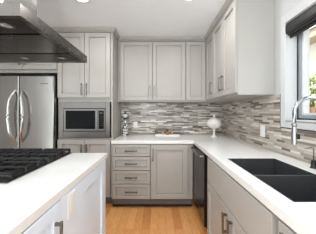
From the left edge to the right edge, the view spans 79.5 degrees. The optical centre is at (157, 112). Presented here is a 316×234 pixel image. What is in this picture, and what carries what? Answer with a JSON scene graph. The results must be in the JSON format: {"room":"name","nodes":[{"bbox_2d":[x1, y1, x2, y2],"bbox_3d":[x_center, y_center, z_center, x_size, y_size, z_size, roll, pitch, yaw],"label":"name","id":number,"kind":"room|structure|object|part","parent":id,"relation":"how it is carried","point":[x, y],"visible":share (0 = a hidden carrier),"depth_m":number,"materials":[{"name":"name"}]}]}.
{"room":"kitchen","nodes":[
{"label":"kitchen","id":0,"kind":"room"},
{"bbox_2d":[37,0,225,35],"bbox_3d":[-2.090,-1.234,-0.050,6.820,0.100,7.100,0,0,0],"label":"ceiling","id":1,"kind":"structure","parent":0,"point":[129,17],"depth_m":2.28,"materials":[{"name":"paint"}]},
{"bbox_2d":[0,0,86,62],"bbox_3d":[-1.180,-0.802,1.216,1.160,0.760,0.780,0,0,0],"label":"range hood","id":2,"kind":"object","parent":1,"relation":"attached to","point":[24,37],"visible":1,"depth_m":1.17,"materials":[{"name":"silver metal"}]},
{"bbox_2d":[0,23,14,29],"bbox_3d":[-0.748,-0.427,0.937,0.071,0.002,0.071,0,0,22],"label":"lamp","id":3,"kind":"object","parent":2,"relation":"attached to","point":[4,26],"depth_m":0.94,"materials":[{"name":"white glass"}]},
{"bbox_3d":[-1.185,-0.450,1.218,1.089,0.042,0.715,0,0,0],"label":"under panel","id":4,"kind":"part","parent":2,"relation":"part of","materials":[{"name":"silver metal"}]},
{"bbox_2d":[75,0,90,2],"bbox_3d":[-0.785,-1.179,1.955,0.184,0.010,0.184,0,0,0],"label":"recessed light","id":5,"kind":"object","parent":1,"relation":"in","point":[80,1],"visible":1,"depth_m":2.00,"materials":[{"name":"white plastic"}]},
{"bbox_2d":[106,188,206,233],"bbox_3d":[-0.670,1.326,1.400,3.980,0.060,4.200,0,0,0],"label":"floor","id":6,"kind":"structure","parent":0,"point":[119,220],"depth_m":2.29,"materials":[{"name":"brown wood"}]},
{"bbox_2d":[0,75,57,148],"bbox_3d":[-1.891,0.386,2.878,0.949,1.821,0.784,0,0,0],"label":"fridge","id":7,"kind":"object","parent":6,"relation":"on","point":[28,104],"visible":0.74,"depth_m":2.58,"materials":[{"name":"silver metal"}]},
{"bbox_3d":[-2.128,0.044,2.616,0.474,1.103,0.072,0,0,0],"label":"door","id":8,"kind":"part","parent":7,"relation":"part of","materials":[{"name":"silver metal"}]},
{"bbox_3d":[-1.955,0.041,2.531,0.056,0.716,0.117,0,0,40],"label":"handle","id":9,"kind":"part","parent":7,"relation":"part of","materials":[{"name":"silver metal"}]},
{"bbox_3d":[-1.821,0.041,2.531,0.056,0.716,0.117,0,0,-40],"label":"handle","id":10,"kind":"part","parent":7,"relation":"part of","materials":[{"name":"silver metal"}]},
{"bbox_3d":[-1.651,0.044,2.616,0.469,1.103,0.072,0,0,0],"label":"door","id":11,"kind":"part","parent":7,"relation":"part of","materials":[{"name":"silver metal"}]},
{"bbox_2d":[21,160,105,233],"bbox_3d":[-1.091,0.855,0.990,1.317,0.882,1.420,0,0,0],"label":"base cabinet","id":12,"kind":"object","parent":6,"relation":"on","point":[89,216],"visible":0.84,"depth_m":1.18,"materials":[{"name":"grey paint"}]},
{"bbox_3d":[-0.483,0.798,0.666,0.033,0.756,0.492,0,0,0],"label":"door","id":13,"kind":"part","parent":12,"relation":"part of","materials":[{"name":"grey paint"}]},
{"bbox_2d":[0,153,106,233],"bbox_3d":[-1.133,0.391,1.005,1.333,0.042,1.510,0,0,0],"label":"countertop","id":14,"kind":"structure","parent":12,"relation":"on","point":[23,200],"depth_m":0.93,"materials":[{"name":"white stone"}]},
{"bbox_2d":[0,148,71,183],"bbox_3d":[-1.173,0.345,1.365,0.775,0.050,0.760,0,0,0],"label":"gas cooktop","id":15,"kind":"object","parent":14,"relation":"in","point":[16,163],"visible":1,"depth_m":1.36,"materials":[{"name":"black metal"}]},
{"bbox_3d":[-0.450,0.576,0.862,0.034,0.170,0.014,0,0,0],"label":"handle","id":16,"kind":"part","parent":12,"relation":"part of","materials":[{"name":"silver metal"}]},
{"bbox_2d":[68,190,74,218],"bbox_3d":[-0.465,0.490,1.025,0.008,0.122,0.086,0,0,0],"label":"switch plate","id":17,"kind":"object","parent":12,"relation":"attached to","point":[71,197],"visible":1,"depth_m":1.01,"materials":[{"name":"white plastic"}]},
{"bbox_3d":[-0.485,0.801,1.309,0.032,0.770,0.782,0,0,0],"label":"panel","id":18,"kind":"part","parent":12,"relation":"part of","materials":[{"name":"grey paint"}]},
{"bbox_2d":[58,33,120,203],"bbox_3d":[-1.020,0.057,2.951,0.765,2.478,0.694,0,0,0],"label":"tall cabinet","id":19,"kind":"object","parent":6,"relation":"on","point":[96,80],"visible":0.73,"depth_m":2.65,"materials":[{"name":"beige paint"}]},
{"bbox_3d":[-1.210,0.768,2.655,0.371,0.795,0.033,0,0,0],"label":"door","id":20,"kind":"part","parent":19,"relation":"part of","materials":[{"name":"beige paint"}]},
{"bbox_3d":[-1.210,-0.665,2.655,0.371,0.902,0.033,0,0,0],"label":"door","id":21,"kind":"part","parent":19,"relation":"part of","materials":[{"name":"beige paint"}]},
{"bbox_2d":[59,102,110,137],"bbox_3d":[-1.022,0.096,2.862,0.709,0.498,0.475,0,0,0],"label":"microwave","id":22,"kind":"object","parent":19,"relation":"in","point":[76,119],"visible":1,"depth_m":2.63,"materials":[{"name":"silver metal"}]},
{"bbox_3d":[-1.073,0.094,2.626,0.410,0.254,0.002,0,0,0],"label":"door glass","id":23,"kind":"part","parent":22,"relation":"part of","materials":[{"name":"black glass"}]},
{"bbox_3d":[-1.071,0.096,2.638,0.471,0.306,0.019,0,0,0],"label":"door","id":24,"kind":"part","parent":22,"relation":"part of","materials":[{"name":"black glass"}]},
{"bbox_3d":[-0.784,0.096,2.639,0.095,0.306,0.017,0,0,0],"label":"control panel","id":25,"kind":"part","parent":22,"relation":"part of","materials":[{"name":"black plastic"}]},
{"bbox_3d":[-0.843,0.768,2.655,0.352,0.795,0.033,0,0,0],"label":"door","id":26,"kind":"part","parent":19,"relation":"part of","materials":[{"name":"beige paint"}]},
{"bbox_3d":[-0.843,-0.665,2.655,0.352,0.902,0.033,0,0,0],"label":"door","id":27,"kind":"part","parent":19,"relation":"part of","materials":[{"name":"beige paint"}]},
{"bbox_2d":[112,144,150,206],"bbox_3d":[-0.364,0.857,2.917,0.527,0.879,0.763,0,0,0],"label":"base cabinet","id":28,"kind":"object","parent":6,"relation":"on","point":[131,163],"visible":1,"depth_m":2.57,"materials":[{"name":"beige paint"}]},
{"bbox_3d":[-0.360,1.059,2.571,0.504,0.194,0.033,0,0,0],"label":"drawer","id":29,"kind":"part","parent":28,"relation":"part of","materials":[{"name":"beige paint"}]},
{"bbox_3d":[-0.360,0.865,2.571,0.504,0.174,0.033,0,0,0],"label":"drawer","id":30,"kind":"part","parent":28,"relation":"part of","materials":[{"name":"beige paint"}]},
{"bbox_3d":[-0.360,0.680,2.571,0.504,0.176,0.033,0,0,0],"label":"drawer","id":31,"kind":"part","parent":28,"relation":"part of","materials":[{"name":"beige paint"}]},
{"bbox_3d":[-0.360,0.506,2.571,0.504,0.152,0.033,0,0,0],"label":"drawer","id":32,"kind":"part","parent":28,"relation":"part of","materials":[{"name":"beige paint"}]},
{"bbox_2d":[151,144,192,206],"bbox_3d":[0.186,0.857,2.909,0.571,0.879,0.777,0,0,0],"label":"base cabinet","id":33,"kind":"object","parent":6,"relation":"on","point":[171,164],"visible":1,"depth_m":2.57,"materials":[{"name":"beige paint"}]},
{"bbox_2d":[191,145,207,228],"bbox_3d":[0.758,0.859,2.259,0.664,0.875,0.602,0,0,0],"label":"dishwasher","id":34,"kind":"object","parent":6,"relation":"on","point":[200,158],"visible":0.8,"depth_m":2.09,"materials":[{"name":"black metal"}]},
{"bbox_3d":[0.454,0.460,2.260,0.055,0.023,0.542,0,0,0],"label":"handle","id":35,"kind":"part","parent":34,"relation":"part of","materials":[{"name":"silver metal"}]},
{"bbox_3d":[0.489,0.804,2.259,0.022,0.753,0.594,0,0,0],"label":"door","id":36,"kind":"part","parent":34,"relation":"part of","materials":[{"name":"black metal"}]},
{"bbox_2d":[207,157,281,233],"bbox_3d":[0.777,0.857,1.358,0.666,0.879,1.192,0,0,0],"label":"base cabinet","id":37,"kind":"object","parent":6,"relation":"on","point":[231,209],"visible":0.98,"depth_m":1.22,"materials":[{"name":"beige paint"}]},
{"bbox_2d":[111,134,315,233],"bbox_3d":[0.241,0.393,1.755,1.738,0.045,3.070,0,0,0],"label":"countertop","id":38,"kind":"structure","parent":37,"relation":"on","point":[300,217],"depth_m":1.42,"materials":[{"name":"white stone"}]},
{"bbox_2d":[122,112,127,135],"bbox_3d":[-0.535,0.179,3.100,0.104,0.381,0.104,0,0,0],"label":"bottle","id":39,"kind":"object","parent":38,"relation":"on","point":[125,125],"visible":1,"depth_m":3.07,"materials":[{"name":"silver plastic"}]},
{"bbox_2d":[155,134,179,135],"bbox_3d":[0.150,0.359,3.080,0.390,0.020,0.120,0,0,0],"label":"serving tray","id":40,"kind":"object","parent":38,"relation":"on","point":[155,134],"visible":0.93,"depth_m":3.02,"materials":[{"name":"white plastic"}]},
{"bbox_2d":[206,115,221,136],"bbox_3d":[0.865,0.196,2.930,0.227,0.347,0.227,0,0,0],"label":"urn","id":41,"kind":"object","parent":38,"relation":"on","point":[213,123],"visible":1,"depth_m":2.86,"materials":[{"name":"white ceramic"}]},
{"bbox_2d":[206,122,221,136],"bbox_3d":[0.865,0.254,2.930,0.227,0.232,0.227,0,0,0],"label":"bowl","id":42,"kind":"object","parent":41,"relation":"on","point":[213,125],"depth_m":2.86,"materials":[{"name":"white ceramic"}]},
{"bbox_3d":[0.865,0.080,2.930,0.218,0.114,0.218,0,0,0],"label":"lid","id":43,"kind":"part","parent":41,"relation":"part of","materials":[{"name":"white ceramic"}]},
{"bbox_2d":[227,158,315,201],"bbox_3d":[0.762,0.501,1.177,0.393,0.258,0.773,0,0,0],"label":"sink","id":44,"kind":"object","parent":38,"relation":"in","point":[297,184],"visible":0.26,"depth_m":1.15,"materials":[{"name":"grey"}]},
{"bbox_3d":[0.762,0.501,1.360,0.393,0.258,0.408,0,0,0],"label":"bowl","id":45,"kind":"part","parent":44,"relation":"part of","materials":[{"name":"grey"}]},
{"bbox_3d":[0.762,0.501,0.973,0.393,0.258,0.364,0,0,0],"label":"bowl","id":46,"kind":"part","parent":44,"relation":"part of","materials":[{"name":"grey"}]},
{"bbox_2d":[291,96,315,144],"bbox_3d":[0.943,0.132,1.132,0.240,0.474,0.132,0,0,0],"label":"faucet","id":47,"kind":"object","parent":38,"relation":"on","point":[294,136],"visible":1,"depth_m":1.16,"materials":[{"name":"silver metal"}]},
{"bbox_3d":[0.937,0.083,1.170,0.218,0.375,0.022,0,0,0],"label":"spout","id":48,"kind":"part","parent":47,"relation":"part of","materials":[{"name":"silver metal"}]},
{"bbox_2d":[304,147,315,168],"bbox_3d":[1.026,0.298,1.275,0.082,0.142,0.044,0,0,0],"label":"soap dispenser","id":49,"kind":"object","parent":38,"relation":"on","point":[313,162],"visible":1,"depth_m":1.27,"materials":[{"name":"black plastic"}]},
{"bbox_3d":[1.017,0.271,1.275,0.065,0.088,0.009,0,0,0],"label":"spout","id":50,"kind":"part","parent":49,"relation":"part of","materials":[{"name":"silver metal"}]},
{"bbox_3d":[0.494,0.912,1.560,0.033,0.508,0.560,0,0,0],"label":"door","id":51,"kind":"part","parent":37,"relation":"part of","materials":[{"name":"beige paint"}]},
{"bbox_3d":[0.461,0.766,1.322,0.034,0.145,0.020,0,0,0],"label":"handle","id":52,"kind":"part","parent":37,"relation":"part of","materials":[{"name":"silver metal"}]},
{"bbox_3d":[0.461,0.766,1.225,0.034,0.145,0.020,0,0,0],"label":"handle","id":53,"kind":"part","parent":37,"relation":"part of","materials":[{"name":"silver metal"}]},
{"bbox_3d":[0.494,0.912,1.036,0.033,0.508,0.473,0,0,0],"label":"door","id":54,"kind":"part","parent":37,"relation":"part of","materials":[{"name":"beige paint"}]},
{"bbox_2d":[278,221,296,233],"bbox_3d":[0.777,0.857,0.500,0.666,0.879,0.520,0,0,0],"label":"base cabinet","id":55,"kind":"object","parent":6,"relation":"on","point":[283,228],"visible":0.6,"depth_m":0.72,"materials":[{"name":"beige paint"}]},
{"bbox_2d":[121,100,221,187],"bbox_3d":[-0.670,0.056,3.400,3.980,2.480,0.200,0,0,0],"label":"wall","id":56,"kind":"structure","parent":0,"point":[207,100],"depth_m":3.30,"materials":[{"name":"white paint"}]},
{"bbox_2d":[0,63,57,78],"bbox_3d":[-1.926,-0.874,2.951,1.044,0.616,0.694,0,0,0],"label":"upper cabinet","id":57,"kind":"object","parent":56,"relation":"attached to","point":[6,69],"visible":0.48,"depth_m":2.67,"materials":[{"name":"beige paint"}]},
{"bbox_3d":[-2.156,-0.864,2.655,0.548,0.504,0.033,0,0,0],"label":"door","id":58,"kind":"part","parent":57,"relation":"part of","materials":[{"name":"beige paint"}]},
{"bbox_3d":[-1.643,-0.864,2.655,0.466,0.504,0.033,0,0,0],"label":"door","id":59,"kind":"part","parent":57,"relation":"part of","materials":[{"name":"beige paint"}]},
{"bbox_2d":[118,41,184,102],"bbox_3d":[-0.102,-0.679,3.111,1.065,1.006,0.374,0,0,0],"label":"upper cabinet","id":60,"kind":"object","parent":56,"relation":"attached to","point":[148,71],"visible":0.99,"depth_m":2.97,"materials":[{"name":"beige paint"}]},
{"bbox_3d":[-0.341,-0.653,2.974,0.502,0.911,0.033,0,0,0],"label":"door","id":61,"kind":"part","parent":60,"relation":"part of","materials":[{"name":"beige paint"}]},
{"bbox_3d":[0.171,-0.653,2.974,0.506,0.911,0.033,0,0,0],"label":"door","id":62,"kind":"part","parent":60,"relation":"part of","materials":[{"name":"beige paint"}]},
{"bbox_2d":[121,103,221,133],"bbox_3d":[0.238,0.097,3.296,1.746,0.544,0.008,0,0,0],"label":"backsplash","id":63,"kind":"structure","parent":56,"relation":"attached to","point":[152,118],"depth_m":3.29,"materials":[{"name":"tile"}]},
{"bbox_2d":[184,41,206,102],"bbox_3d":[0.599,-0.679,3.128,0.331,1.006,0.340,0,0,0],"label":"upper cabinet","id":64,"kind":"object","parent":56,"relation":"attached to","point":[195,51],"visible":0.99,"depth_m":2.97,"materials":[{"name":"beige paint"}]},
{"bbox_2d":[222,0,312,163],"bbox_3d":[1.220,0.056,-0.150,0.200,2.480,6.900,0,0,0],"label":"wall","id":65,"kind":"structure","parent":0,"point":[282,7],"depth_m":1.66,"materials":[{"name":"white paint"}]},
{"bbox_2d":[51,0,232,40],"bbox_3d":[-0.665,-1.155,2.379,3.569,0.055,1.224,0,0,0],"label":"trim","id":66,"kind":"structure","parent":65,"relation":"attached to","point":[227,3],"depth_m":2.66,"materials":[{"name":"beige paint"}]},
{"bbox_2d":[206,32,236,101],"bbox_3d":[0.913,-0.679,2.767,0.409,1.006,0.383,0,0,0],"label":"upper cabinet","id":67,"kind":"object","parent":65,"relation":"attached to","point":[209,43],"visible":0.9,"depth_m":2.79,"materials":[{"name":"beige paint"}]},
{"bbox_3d":[0.759,-0.653,2.758,0.033,0.911,0.354,0,0,0],"label":"door","id":68,"kind":"part","parent":67,"relation":"part of","materials":[{"name":"beige paint"}]},
{"bbox_2d":[213,0,274,99],"bbox_3d":[0.913,-0.679,2.196,0.409,1.006,0.755,0,0,0],"label":"upper cabinet","id":69,"kind":"object","parent":65,"relation":"attached to","point":[244,37],"visible":1,"depth_m":1.82,"materials":[{"name":"beige paint"}]},
{"bbox_3d":[0.759,-0.653,2.385,0.033,0.911,0.365,0,0,0],"label":"door","id":70,"kind":"part","parent":69,"relation":"part of","materials":[{"name":"beige paint"}]},
{"bbox_3d":[0.726,-0.341,2.158,0.034,0.168,0.014,0,0,0],"label":"handle","id":71,"kind":"part","parent":69,"relation":"part of","materials":[{"name":"silver metal"}]},
{"bbox_3d":[0.759,-0.653,2.012,0.033,0.911,0.368,0,0,0],"label":"door","id":72,"kind":"part","parent":69,"relation":"part of","materials":[{"name":"beige paint"}]},
{"bbox_3d":[0.940,-0.651,1.820,0.354,0.951,0.004,0,0,0],"label":"panel","id":73,"kind":"part","parent":69,"relation":"part of","materials":[{"name":"beige paint"}]},
{"bbox_2d":[222,94,315,163],"bbox_3d":[1.116,0.098,1.720,0.008,0.543,3.141,0,0,0],"label":"backsplash","id":74,"kind":"structure","parent":65,"relation":"attached to","point":[242,120],"depth_m":1.97,"materials":[{"name":"tile"}]},
{"bbox_2d":[260,125,264,136],"bbox_3d":[1.108,0.191,2.015,0.008,0.122,0.088,0,0,0],"label":"switch plate","id":75,"kind":"object","parent":74,"relation":"attached to","point":[262,127],"visible":1,"depth_m":2.01,"materials":[{"name":"white plastic"}]},
{"bbox_2d":[280,94,315,131],"bbox_3d":[1.110,-0.021,1.056,0.003,0.307,1.344,0,0,0],"label":"trim","id":76,"kind":"structure","parent":65,"relation":"attached to","point":[280,94],"depth_m":1.72,"materials":[{"name":"silver metal"}]},
{"bbox_2d":[281,0,315,126],"bbox_3d":[1.114,-0.365,1.052,0.010,0.982,1.337,0,0,0],"label":"trim","id":77,"kind":"structure","parent":65,"relation":"attached to","point":[303,5],"depth_m":1.67,"materials":[{"name":"white paint"}]},
{"bbox_2d":[284,120,315,130],"bbox_3d":[1.151,0.092,1.052,0.107,0.068,1.205,0,0,0],"label":"trim","id":78,"kind":"structure","parent":65,"relation":"attached to","point":[301,124],"depth_m":1.45,"materials":[{"name":"white paint"}]},
{"bbox_2d":[285,2,315,37],"bbox_3d":[1.153,-0.716,1.052,0.094,0.137,1.197,0,0,0],"label":"roller shade","id":79,"kind":"object","parent":65,"relation":"attached to","point":[306,19],"visible":1,"depth_m":1.48,"materials":[{"name":"black fabric"}]},
{"bbox_3d":[1.153,-0.774,1.052,0.094,0.020,1.197,0,0,0],"label":"head rail","id":80,"kind":"part","parent":79,"relation":"part of","materials":[{"name":"grey metal"}]},
{"bbox_3d":[1.150,-0.659,1.052,0.024,0.024,1.181,0,0,0],"label":"rail","id":81,"kind":"part","parent":79,"relation":"part of","materials":[{"name":"black fabric"}]},
{"bbox_2d":[297,29,315,119],"bbox_3d":[1.235,-0.363,1.052,0.054,0.839,1.199,0,0,0],"label":"window","id":82,"kind":"structure","parent":65,"relation":"in","point":[302,38],"depth_m":1.59,"materials":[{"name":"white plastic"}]},
{"bbox_3d":[1.238,-0.363,1.052,0.037,0.764,1.123,0,0,0],"label":"sash","id":83,"kind":"part","parent":82,"relation":"part of","materials":[{"name":"white paint"}]},
{"label":"outside","id":84,"kind":"structure","parent":0,"visible":0},
{"bbox_3d":[7.685,1.646,10.000,12.630,0.100,24.000,0,0,0],"label":"ground","id":85,"kind":"structure","parent":84,"visible":0},
{"bbox_2d":[310,26,315,106],"bbox_3d":[7.900,-1.354,9.500,4.000,5.900,18.000,0,0,0],"label":"house","id":86,"kind":"structure","parent":85,"relation":"on","point":[312,30],"depth_m":8.01,"materials":[{"name":"beige paint"}]},
{"bbox_2d":[310,74,315,106],"bbox_3d":[4.904,0.170,5.993,1.661,2.852,1.679,0,0,0],"label":"shrub","id":87,"kind":"object","parent":85,"relation":"on","point":[313,104],"visible":0.09,"depth_m":5.75,"materials":[{"name":"green plant"}]},
{"bbox_2d":[310,107,315,120],"bbox_3d":[3.635,0.722,6.300,0.070,1.727,9.600,0,0,0],"label":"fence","id":88,"kind":"object","parent":85,"relation":"on","point":[312,109],"visible":0.03,"depth_m":4.40,"materials":[{"name":"brown wood"}]}
]}

